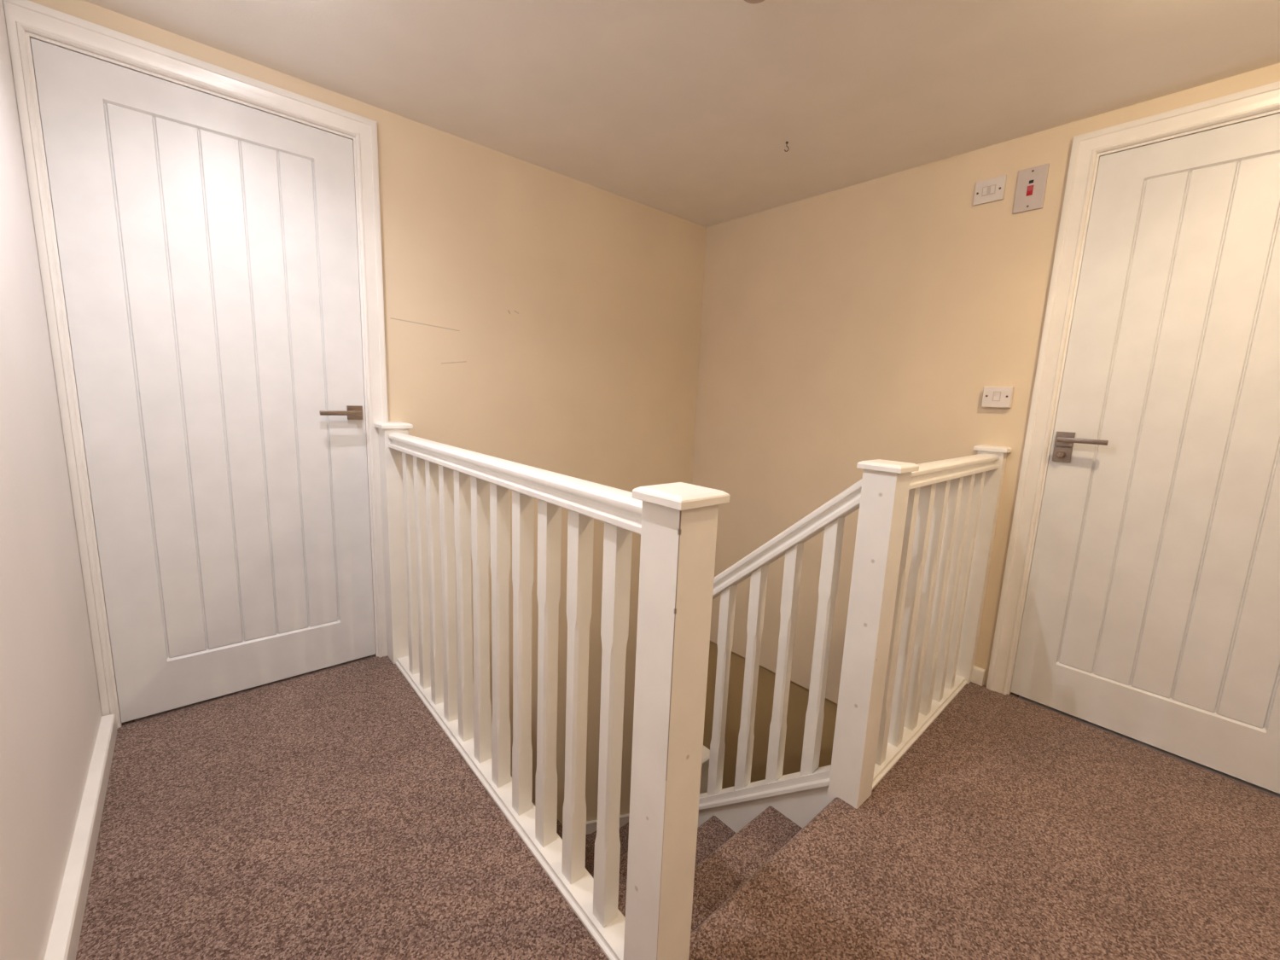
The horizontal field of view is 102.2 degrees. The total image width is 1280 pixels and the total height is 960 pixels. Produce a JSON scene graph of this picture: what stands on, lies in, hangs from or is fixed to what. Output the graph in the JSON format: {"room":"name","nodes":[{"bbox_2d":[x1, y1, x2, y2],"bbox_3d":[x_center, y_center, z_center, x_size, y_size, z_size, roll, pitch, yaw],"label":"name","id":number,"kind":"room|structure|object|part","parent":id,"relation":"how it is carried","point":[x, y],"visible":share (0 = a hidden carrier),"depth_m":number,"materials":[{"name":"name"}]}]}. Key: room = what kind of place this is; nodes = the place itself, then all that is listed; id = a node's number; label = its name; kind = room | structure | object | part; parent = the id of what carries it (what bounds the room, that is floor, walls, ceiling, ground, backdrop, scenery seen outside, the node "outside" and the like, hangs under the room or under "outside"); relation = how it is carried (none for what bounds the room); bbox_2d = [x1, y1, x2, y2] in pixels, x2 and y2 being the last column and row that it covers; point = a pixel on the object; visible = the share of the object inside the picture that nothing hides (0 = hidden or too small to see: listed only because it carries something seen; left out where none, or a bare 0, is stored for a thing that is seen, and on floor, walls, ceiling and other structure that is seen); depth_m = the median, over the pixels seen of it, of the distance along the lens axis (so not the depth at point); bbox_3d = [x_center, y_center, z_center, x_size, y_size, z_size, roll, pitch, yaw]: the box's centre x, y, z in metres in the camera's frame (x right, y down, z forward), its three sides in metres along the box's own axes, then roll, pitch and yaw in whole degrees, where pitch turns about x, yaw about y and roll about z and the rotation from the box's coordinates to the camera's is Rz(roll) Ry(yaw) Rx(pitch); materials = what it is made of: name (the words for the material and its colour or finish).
{"room":"stair landing","nodes":[
{"label":"stair landing","id":0,"kind":"room"},
{"bbox_2d":[0,0,102,959],"bbox_3d":[-0.466,0.063,0.037,0.120,2.185,3.820,-6,12,-41],"label":"wall","id":1,"kind":"structure","parent":0,"point":[50,712],"depth_m":1.13,"materials":[{"name":"paint"}]},
{"bbox_2d":[44,714,117,959],"bbox_3d":[-0.481,1.046,0.282,0.029,0.066,3.675,-6,12,-41],"label":"baseboard","id":2,"kind":"structure","parent":1,"relation":"attached to","point":[66,929],"depth_m":1.17,"materials":[{"name":"white wood"}]},
{"bbox_2d":[28,0,706,824],"bbox_3d":[-0.751,0.926,2.616,2.929,4.735,0.120,-6,12,-41],"label":"wall","id":3,"kind":"structure","parent":0,"point":[535,316],"depth_m":2.46,"materials":[{"name":"beige paint"}]},
{"bbox_2d":[2,0,388,729],"bbox_3d":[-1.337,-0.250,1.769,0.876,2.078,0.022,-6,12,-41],"label":"trim","id":4,"kind":"structure","parent":3,"relation":"attached to","point":[21,16],"depth_m":1.57,"materials":[{"name":"white wood"}]},
{"bbox_2d":[30,38,375,722],"bbox_3d":[-1.354,-0.215,1.762,0.762,1.987,0.097,-6,12,-41],"label":"door","id":5,"kind":"structure","parent":3,"relation":"in","point":[207,244],"depth_m":1.72,"materials":[{"name":"white wood"}]},
{"bbox_3d":[-1.123,-0.251,1.932,0.137,0.019,0.056,-6,12,-41],"label":"lever","id":6,"kind":"part","parent":5,"relation":"part of","materials":[{"name":"silver metal"}]},
{"bbox_2d":[75,655,1279,959],"bbox_3d":[0.514,1.061,1.265,2.809,0.200,3.820,-6,12,-41],"label":"floor","id":7,"kind":"structure","parent":0,"point":[329,814],"depth_m":1.30,"materials":[{"name":"brown carpet"}]},
{"bbox_2d":[134,654,375,721],"bbox_3d":[-1.404,0.768,1.956,0.732,0.005,0.022,-6,12,-41],"label":"threshold strip","id":8,"kind":"object","parent":7,"relation":"on","point":[365,657],"visible":0.65,"depth_m":1.91,"materials":[{"name":"silver metal"}]},
{"bbox_2d":[374,421,413,663],"bbox_3d":[-0.992,0.261,2.111,0.113,0.988,0.117,-6,12,-41],"label":"newel post","id":9,"kind":"object","parent":7,"relation":"on","point":[390,460],"visible":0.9,"depth_m":2.07,"materials":[{"name":"white wood"}]},
{"bbox_2d":[388,433,642,959],"bbox_3d":[-0.472,0.398,1.518,0.077,0.950,1.505,-6,12,-40],"label":"balustrade","id":10,"kind":"object","parent":7,"relation":"on","point":[455,498],"visible":0.97,"depth_m":1.28,"materials":[{"name":"white wood"}]},
{"bbox_3d":[-0.490,0.856,1.593,0.077,0.020,1.505,-6,12,-40],"label":"rail","id":11,"kind":"part","parent":10,"relation":"part of","materials":[{"name":"white wood"}]},
{"bbox_3d":[-0.454,-0.044,1.447,0.065,0.055,1.505,-6,12,-40],"label":"handrail","id":12,"kind":"part","parent":10,"relation":"part of","materials":[{"name":"white wood"}]},
{"bbox_2d":[623,482,730,959],"bbox_3d":[0.042,0.627,0.942,0.113,1.243,0.113,-6,12,-41],"label":"newel post","id":13,"kind":"object","parent":7,"relation":"on","point":[679,520],"visible":1,"depth_m":0.87,"materials":[{"name":"white wood"}]},
{"bbox_2d":[556,785,828,933],"bbox_3d":[0.154,1.729,2.382,1.792,1.936,1.648,-6,12,-41],"label":"staircase","id":14,"kind":"structure","parent":7,"relation":"attached to","point":[734,841],"depth_m":1.62,"materials":[{"name":"brown carpet"}]},
{"bbox_2d":[699,745,709,793],"bbox_3d":[0.241,1.802,2.452,0.119,1.137,0.119,-6,12,-41],"label":"newel post","id":15,"kind":"object","parent":14,"relation":"attached to","point":[706,752],"visible":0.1,"depth_m":2.35,"materials":[{"name":"white wood"}]},
{"bbox_3d":[0.241,1.811,2.454,0.089,1.119,0.089,-6,12,-41],"label":"post","id":16,"kind":"part","parent":15,"relation":"part of","materials":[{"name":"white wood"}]},
{"bbox_2d":[698,478,862,809],"bbox_3d":[0.359,0.702,1.798,0.068,1.558,0.722,-6,12,-41],"label":"balustrade","id":17,"kind":"object","parent":14,"relation":"on","point":[829,517],"visible":0.71,"depth_m":1.67,"materials":[{"name":"white wood"}]},
{"bbox_3d":[0.342,1.137,1.869,0.068,0.675,0.722,-6,12,-41],"label":"rail","id":18,"kind":"part","parent":17,"relation":"part of","materials":[{"name":"white wood"}]},
{"bbox_3d":[0.376,0.279,1.730,0.065,0.701,0.722,-6,12,-41],"label":"handrail","id":19,"kind":"part","parent":17,"relation":"part of","materials":[{"name":"white wood"}]},
{"bbox_2d":[826,459,919,808],"bbox_3d":[0.633,0.566,1.466,0.113,1.243,0.113,-6,12,-41],"label":"newel post","id":20,"kind":"object","parent":7,"relation":"on","point":[885,488],"visible":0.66,"depth_m":1.41,"materials":[{"name":"white wood"}]},
{"bbox_2d":[872,453,999,789],"bbox_3d":[1.015,0.408,1.792,0.935,0.960,0.077,-6,13,-42],"label":"balustrade","id":21,"kind":"object","parent":7,"relation":"on","point":[945,497],"visible":0.91,"depth_m":1.74,"materials":[{"name":"white wood"}]},
{"bbox_3d":[0.996,0.872,1.867,0.935,0.020,0.077,-6,13,-42],"label":"rail","id":22,"kind":"part","parent":21,"relation":"part of","materials":[{"name":"white wood"}]},
{"bbox_3d":[1.033,-0.038,1.719,0.935,0.055,0.065,-6,13,-42],"label":"handrail","id":23,"kind":"part","parent":21,"relation":"part of","materials":[{"name":"white wood"}]},
{"bbox_2d":[955,444,1011,683],"bbox_3d":[1.371,0.354,2.116,0.058,0.990,0.113,-6,12,-41],"label":"newel post","id":24,"kind":"object","parent":7,"relation":"on","point":[993,479],"visible":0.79,"depth_m":2.08,"materials":[{"name":"white wood"}]},
{"bbox_2d":[1018,695,1279,798],"bbox_3d":[1.760,0.920,1.798,0.034,0.006,0.732,-6,12,-41],"label":"threshold strip","id":25,"kind":"object","parent":7,"relation":"on","point":[1069,716],"visible":0.91,"depth_m":1.77,"materials":[{"name":"silver metal"}]},
{"bbox_2d":[83,0,1279,226],"bbox_3d":[0.598,-1.179,0.816,2.929,0.100,3.940,-6,12,-41],"label":"ceiling","id":26,"kind":"structure","parent":0,"point":[689,110],"depth_m":1.59,"materials":[{"name":"paint"}]},
{"bbox_2d":[744,0,764,3],"bbox_3d":[0.283,-1.199,1.255,0.104,0.026,0.104,-6,12,-41],"label":"ceiling fitting","id":27,"kind":"object","parent":26,"relation":"attached to","point":[747,1],"visible":1,"depth_m":1.28,"materials":[{"name":"plastic"}]},
{"bbox_2d":[692,63,1279,789],"bbox_3d":[1.600,1.108,2.075,0.120,4.735,3.820,-6,12,-41],"label":"wall","id":28,"kind":"structure","parent":0,"point":[841,328],"depth_m":2.46,"materials":[{"name":"beige paint"}]},
{"bbox_2d":[971,665,985,686],"bbox_3d":[1.408,0.817,2.159,0.016,0.068,0.049,-6,12,-41],"label":"baseboard","id":29,"kind":"structure","parent":28,"relation":"attached to","point":[978,674],"depth_m":2.15,"materials":[{"name":"white wood"}]},
{"bbox_2d":[972,174,1006,205],"bbox_3d":[1.353,-1.121,2.000,0.014,0.086,0.101,-6,12,-41],"label":"light switch","id":30,"kind":"object","parent":28,"relation":"attached to","point":[992,189],"visible":1,"depth_m":2.00,"materials":[{"name":"white plastic"}]},
{"bbox_3d":[1.350,-1.121,1.999,0.002,0.034,0.046,-6,12,-41],"label":"rocker frame","id":31,"kind":"part","parent":30,"relation":"part of","materials":[{"name":"white plastic"}]},
{"bbox_2d":[981,386,1013,407],"bbox_3d":[1.402,-0.325,2.026,0.026,0.080,0.096,-6,12,-41],"label":"light switch","id":32,"kind":"object","parent":28,"relation":"attached to","point":[999,397],"visible":1,"depth_m":2.02,"materials":[{"name":"white plastic"}]},
{"bbox_3d":[1.395,-0.328,2.020,0.002,0.038,0.026,-6,12,-41],"label":"rocker frame","id":33,"kind":"part","parent":32,"relation":"part of","materials":[{"name":"white plastic"}]},
{"bbox_2d":[1012,162,1049,214],"bbox_3d":[1.441,-1.074,1.906,0.012,0.150,0.092,-6,12,-41],"label":"switch","id":34,"kind":"object","parent":28,"relation":"attached to","point":[1031,185],"visible":1,"depth_m":1.90,"materials":[{"name":"white plastic"}]},
{"bbox_2d":[985,81,1279,694],"bbox_3d":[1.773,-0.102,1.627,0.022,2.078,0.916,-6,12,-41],"label":"trim","id":35,"kind":"structure","parent":28,"relation":"attached to","point":[1085,148],"depth_m":1.86,"materials":[{"name":"white wood"}]},
{"bbox_2d":[1010,113,1279,793],"bbox_3d":[1.773,-0.069,1.634,0.097,1.987,0.762,-6,12,-41],"label":"door","id":36,"kind":"structure","parent":28,"relation":"in","point":[1151,613],"depth_m":1.69,"materials":[{"name":"white wood"}]},
{"bbox_3d":[1.538,-0.093,1.889,0.025,0.025,0.025,-6,12,-41],"label":"turn knob","id":37,"kind":"part","parent":36,"relation":"part of","materials":[{"name":"silver metal"}]},
{"bbox_3d":[1.552,-0.094,1.898,0.010,0.053,0.053,-6,12,-41],"label":"turn plate","id":38,"kind":"part","parent":36,"relation":"part of","materials":[{"name":"silver metal"}]},
{"bbox_3d":[1.569,-0.138,1.829,0.056,0.019,0.137,-6,12,-41],"label":"lever","id":39,"kind":"part","parent":36,"relation":"part of","materials":[{"name":"silver metal"}]}
]}

